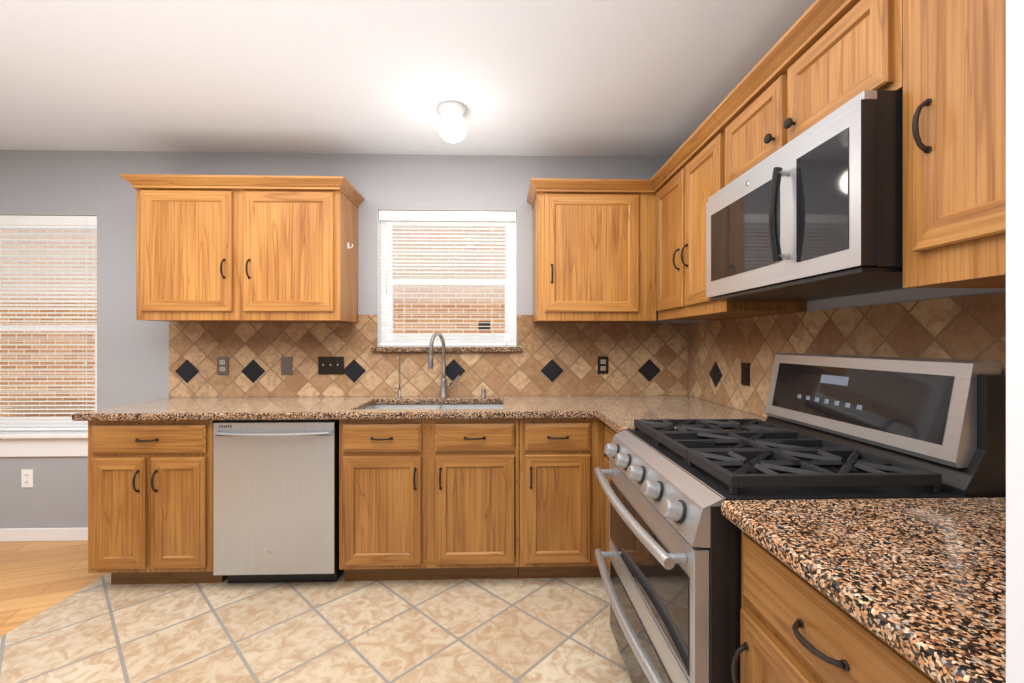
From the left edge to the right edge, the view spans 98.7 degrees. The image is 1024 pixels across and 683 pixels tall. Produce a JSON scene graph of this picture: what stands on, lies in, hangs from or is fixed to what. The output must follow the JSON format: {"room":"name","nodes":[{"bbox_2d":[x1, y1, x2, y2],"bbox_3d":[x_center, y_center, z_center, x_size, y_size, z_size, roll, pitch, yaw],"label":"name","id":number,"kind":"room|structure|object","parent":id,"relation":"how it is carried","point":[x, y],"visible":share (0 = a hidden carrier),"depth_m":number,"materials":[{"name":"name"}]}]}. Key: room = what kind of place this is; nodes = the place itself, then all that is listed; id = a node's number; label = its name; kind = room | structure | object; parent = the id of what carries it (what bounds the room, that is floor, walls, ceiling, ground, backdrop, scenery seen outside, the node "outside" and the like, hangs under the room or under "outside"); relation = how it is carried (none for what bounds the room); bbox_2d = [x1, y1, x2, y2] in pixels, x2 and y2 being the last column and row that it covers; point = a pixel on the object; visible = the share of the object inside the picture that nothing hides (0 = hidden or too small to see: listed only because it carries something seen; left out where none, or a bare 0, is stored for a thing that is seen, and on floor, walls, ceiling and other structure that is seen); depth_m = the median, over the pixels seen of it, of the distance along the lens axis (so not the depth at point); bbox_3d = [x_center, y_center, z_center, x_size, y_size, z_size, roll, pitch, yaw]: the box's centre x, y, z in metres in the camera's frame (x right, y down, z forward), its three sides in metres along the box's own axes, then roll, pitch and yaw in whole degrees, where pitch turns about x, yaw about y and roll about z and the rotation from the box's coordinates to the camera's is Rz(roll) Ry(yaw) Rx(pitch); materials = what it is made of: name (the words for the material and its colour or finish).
{"room":"kitchen","nodes":[
{"label":"kitchen","id":0,"kind":"room"},
{"bbox_2d":[0,541,107,636],"bbox_3d":[-3.318,1.315,0.510,2.295,0.080,4.900,0,0,-2],"label":"floor","id":1,"kind":"structure","parent":0,"point":[37,578],"depth_m":2.39,"materials":[{"name":"brown wood"}]},
{"bbox_2d":[0,571,630,682],"bbox_3d":[-0.389,1.315,0.590,3.565,0.080,4.900,0,0,-2],"label":"floor","id":2,"kind":"structure","parent":0,"point":[103,629],"depth_m":1.92,"materials":[{"name":"beige tile"}]},
{"bbox_2d":[88,420,227,583],"bbox_3d":[-1.848,0.837,2.517,0.622,0.875,0.662,0,0,-2],"label":"base cabinet","id":3,"kind":"object","parent":2,"relation":"on","point":[150,502],"visible":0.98,"depth_m":2.23,"materials":[{"name":"brown wood"}]},
{"bbox_2d":[213,420,343,582],"bbox_3d":[-1.218,0.836,2.521,0.606,0.870,0.654,0,0,-2],"label":"dishwasher","id":4,"kind":"object","parent":2,"relation":"on","point":[275,500],"visible":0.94,"depth_m":2.24,"materials":[{"name":"silver metal"}]},
{"bbox_2d":[339,404,518,580],"bbox_3d":[-0.435,0.837,2.556,0.926,0.875,0.662,0,0,-2],"label":"base cabinet","id":5,"kind":"object","parent":2,"relation":"on","point":[428,499],"visible":1,"depth_m":2.27,"materials":[{"name":"brown wood"}]},
{"bbox_2d":[72,396,728,420],"bbox_3d":[-0.508,0.378,2.553,3.393,0.038,0.665,0,0,-2],"label":"countertop","id":6,"kind":"structure","parent":5,"relation":"on","point":[514,407],"depth_m":2.39,"materials":[{"name":"stone"}]},
{"bbox_2d":[393,356,401,397],"bbox_3d":[-0.728,0.225,2.788,0.058,0.265,0.071,0,0,-2],"label":"tap","id":7,"kind":"object","parent":6,"relation":"on","point":[399,390],"visible":1,"depth_m":2.80,"materials":[{"name":"silver metal"}]},
{"bbox_2d":[364,404,502,409],"bbox_3d":[-0.452,0.486,2.554,0.829,0.177,0.444,0,0,-2],"label":"sink basin","id":8,"kind":"object","parent":6,"relation":"in","point":[482,406],"visible":0.02,"depth_m":2.77,"materials":[{"name":"silver metal"}]},
{"bbox_2d":[428,332,459,397],"bbox_3d":[-0.419,0.150,2.736,0.178,0.416,0.226,0,0,-2],"label":"faucet","id":9,"kind":"object","parent":6,"relation":"on","point":[444,385],"visible":1,"depth_m":2.80,"materials":[{"name":"silver metal"}]},
{"bbox_2d":[481,388,486,397],"bbox_3d":[-0.182,0.330,2.821,0.040,0.057,0.040,0,0,-2],"label":"soap dispenser","id":10,"kind":"object","parent":6,"relation":"on","point":[483,392],"visible":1,"depth_m":2.81,"materials":[{"name":"silver metal"}]},
{"bbox_2d":[518,418,604,577],"bbox_3d":[0.255,0.837,2.575,0.446,0.875,0.662,0,0,-2],"label":"base cabinet","id":11,"kind":"object","parent":2,"relation":"on","point":[561,513],"visible":1,"depth_m":2.29,"materials":[{"name":"brown wood"}]},
{"bbox_2d":[604,425,616,572],"bbox_3d":[0.821,0.837,2.059,0.762,0.875,0.460,0,0,-2],"label":"base cabinet","id":12,"kind":"object","parent":2,"relation":"on","point":[610,433],"visible":0.04,"depth_m":2.19,"materials":[{"name":"brown wood"}]},
{"bbox_2d":[592,408,766,432],"bbox_3d":[0.818,0.378,2.039,0.770,0.038,0.420,0,0,-2],"label":"countertop","id":13,"kind":"structure","parent":12,"relation":"on","point":[617,414],"depth_m":2.16,"materials":[{"name":"stone"}]},
{"bbox_2d":[594,353,1005,682],"bbox_3d":[0.764,0.661,1.421,0.883,1.228,0.800,0,0,-2],"label":"range","id":14,"kind":"object","parent":2,"relation":"on","point":[831,426],"visible":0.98,"depth_m":1.18,"materials":[{"name":"silver metal"}]},
{"bbox_2d":[731,530,936,682],"bbox_3d":[0.857,0.837,0.735,0.762,0.875,0.554,0,0,-2],"label":"base cabinet","id":15,"kind":"object","parent":2,"relation":"on","point":[795,627],"visible":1,"depth_m":0.79,"materials":[{"name":"brown wood"}]},
{"bbox_2d":[721,497,1005,682],"bbox_3d":[0.859,0.378,0.737,0.758,0.038,0.558,0,0,-2],"label":"countertop","id":16,"kind":"structure","parent":15,"relation":"on","point":[920,583],"depth_m":0.71,"materials":[{"name":"stone"}]},
{"bbox_2d":[0,150,688,527],"bbox_3d":[-1.600,0.025,2.933,5.860,2.500,0.150,0,0,-2],"label":"wall","id":17,"kind":"structure","parent":0,"point":[132,360],"depth_m":2.84,"materials":[{"name":"grey paint"}]},
{"bbox_2d":[21,469,33,486],"bbox_3d":[-3.098,0.875,2.812,0.070,0.114,0.008,0,0,-2],"label":"outlet","id":18,"kind":"object","parent":17,"relation":"attached to","point":[27,477],"visible":1,"depth_m":2.81,"materials":[{"name":"white plastic"}]},
{"bbox_2d":[0,528,87,541],"bbox_3d":[-3.277,1.234,2.802,2.139,0.082,0.018,0,0,-2],"label":"baseboard","id":19,"kind":"structure","parent":17,"relation":"attached to","point":[39,534],"depth_m":2.79,"materials":[{"name":"white wood"}]},
{"bbox_2d":[0,433,87,456],"bbox_3d":[-3.408,0.660,2.818,1.540,0.149,0.120,0,0,-2],"label":"trim","id":20,"kind":"structure","parent":17,"relation":"attached to","point":[42,444],"depth_m":2.80,"materials":[{"name":"white wood"}]},
{"bbox_2d":[0,215,96,429],"bbox_3d":[-3.399,-0.115,2.868,1.456,1.396,0.131,0,0,-2],"label":"window blind","id":21,"kind":"object","parent":17,"relation":"attached to","point":[21,222],"visible":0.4,"depth_m":2.85,"materials":[{"name":"white plastic"}]},
{"bbox_2d":[120,174,364,322],"bbox_3d":[-1.576,-0.529,2.666,1.235,0.812,0.385,0,0,-2],"label":"upper cabinet","id":22,"kind":"object","parent":17,"relation":"attached to","point":[243,248],"visible":1,"depth_m":2.52,"materials":[{"name":"brown wood"}]},
{"bbox_2d":[169,315,687,396],"bbox_3d":[-0.520,0.091,2.880,3.378,0.533,0.012,0,0,-2],"label":"backsplash","id":23,"kind":"structure","parent":17,"relation":"attached to","point":[561,359],"depth_m":2.87,"materials":[{"name":"brown tile"}]},
{"bbox_2d":[217,357,228,373],"bbox_3d":[-1.863,0.155,2.833,0.070,0.114,0.008,0,0,-2],"label":"electrical outlet","id":24,"kind":"object","parent":23,"relation":"attached to","point":[222,365],"visible":1,"depth_m":2.83,"materials":[{"name":"silver metal"}]},
{"bbox_2d":[281,357,291,373],"bbox_3d":[-1.458,0.155,2.845,0.070,0.114,0.005,0,0,-2],"label":"outlet","id":25,"kind":"object","parent":23,"relation":"attached to","point":[286,365],"visible":1,"depth_m":2.84,"materials":[{"name":"silver metal"}]},
{"bbox_2d":[318,357,343,373],"bbox_3d":[-1.173,0.155,2.847,0.164,0.114,0.017,0,0,-2],"label":"switch plate","id":26,"kind":"object","parent":23,"relation":"attached to","point":[330,365],"visible":1,"depth_m":2.85,"materials":[{"name":"brown metal"}]},
{"bbox_2d":[598,356,607,373],"bbox_3d":[0.600,0.155,2.900,0.070,0.114,0.008,0,0,-2],"label":"electrical outlet","id":27,"kind":"object","parent":23,"relation":"attached to","point":[602,364],"visible":1,"depth_m":2.90,"materials":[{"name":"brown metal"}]},
{"bbox_2d":[371,347,521,351],"bbox_3d":[-0.424,0.052,2.907,0.980,0.033,0.105,0,0,-2],"label":"sill","id":28,"kind":"structure","parent":17,"relation":"attached to","point":[448,349],"depth_m":2.86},
{"bbox_2d":[379,211,515,345],"bbox_3d":[-0.425,-0.415,2.949,0.906,0.896,0.131,0,0,-2],"label":"window","id":29,"kind":"structure","parent":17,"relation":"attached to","point":[388,221],"depth_m":2.93,"materials":[{"name":"white plastic"}]},
{"bbox_2d":[527,178,656,322],"bbox_3d":[0.475,-0.529,2.721,0.747,0.812,0.385,0,0,-2],"label":"upper cabinet","id":30,"kind":"object","parent":17,"relation":"attached to","point":[594,250],"visible":0.94,"depth_m":2.58,"materials":[{"name":"brown wood"}]},
{"bbox_2d":[0,0,815,157],"bbox_3d":[-1.536,-1.275,0.558,5.860,0.100,4.900,0,0,-2],"label":"ceiling","id":31,"kind":"structure","parent":0,"point":[622,78],"depth_m":2.00,"materials":[{"name":"white paint"}]},
{"bbox_2d":[438,101,466,142],"bbox_3d":[-0.313,-1.138,2.312,0.150,0.172,0.150,0,0,-2],"label":"ceiling light fixture","id":32,"kind":"object","parent":31,"relation":"attached to","point":[452,127],"visible":1,"depth_m":2.26,"materials":[{"name":"white glass"}]},
{"bbox_2d":[689,288,1005,417],"bbox_3d":[1.318,0.025,0.636,0.150,2.500,4.600,0,0,-2],"label":"wall","id":33,"kind":"structure","parent":0,"point":[898,296],"depth_m":1.41,"materials":[{"name":"grey paint"}]},
{"bbox_2d":[651,113,806,320],"bbox_3d":[1.003,-0.529,2.187,0.395,0.812,0.774,0,0,-2],"label":"upper cabinet","id":34,"kind":"object","parent":33,"relation":"attached to","point":[687,179],"visible":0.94,"depth_m":2.10,"materials":[{"name":"brown wood"}]},
{"bbox_2d":[712,0,902,185],"bbox_3d":[1.025,-0.761,1.407,0.395,0.348,0.782,0,0,-2],"label":"upper cabinet","id":35,"kind":"object","parent":33,"relation":"attached to","point":[820,60],"visible":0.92,"depth_m":1.28,"materials":[{"name":"brown wood"}]},
{"bbox_2d":[706,90,905,301],"bbox_3d":[0.981,-0.372,1.406,0.477,0.421,0.766,0,0,-2],"label":"over-the-range microwave","id":36,"kind":"object","parent":35,"relation":"attached to","point":[814,212],"visible":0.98,"depth_m":1.17,"materials":[{"name":"silver metal"}]},
{"bbox_2d":[688,292,1005,417],"bbox_3d":[1.208,0.118,1.698,0.012,0.480,2.450,0,0,-2],"label":"backsplash","id":37,"kind":"structure","parent":33,"relation":"attached to","point":[972,327],"depth_m":1.63,"materials":[{"name":"brown tile"}]},
{"bbox_2d":[741,362,749,385],"bbox_3d":[1.182,0.165,2.233,0.008,0.114,0.070,0,0,-2],"label":"electrical outlet","id":38,"kind":"object","parent":37,"relation":"attached to","point":[745,373],"visible":1,"depth_m":2.22,"materials":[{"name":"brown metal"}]},
{"bbox_2d":[903,0,1005,287],"bbox_3d":[1.043,-0.529,0.739,0.395,0.812,0.552,0,0,-2],"label":"upper cabinet","id":39,"kind":"object","parent":33,"relation":"attached to","point":[954,143],"visible":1,"depth_m":0.89,"materials":[{"name":"brown wood"}]},
{"bbox_2d":[1006,0,1023,682],"bbox_3d":[0.874,0.025,0.404,0.749,2.499,0.100,0,0,-2],"label":"wall","id":40,"kind":"structure","parent":0,"point":[1014,341],"depth_m":0.44,"materials":[{"name":"white"}]},
{"bbox_3d":[-1.852,1.305,3.726,10.500,0.060,1.449,0,0,-2],"label":"ground","id":41,"kind":"structure","parent":0,"visible":0},
{"bbox_2d":[0,225,515,416],"bbox_3d":[-1.874,-0.825,4.518,10.500,4.200,0.165,0,0,-2],"label":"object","id":42,"kind":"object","parent":41,"relation":"on","point":[443,291],"depth_m":4.39,"materials":[{"name":"brown brick"}]}
]}

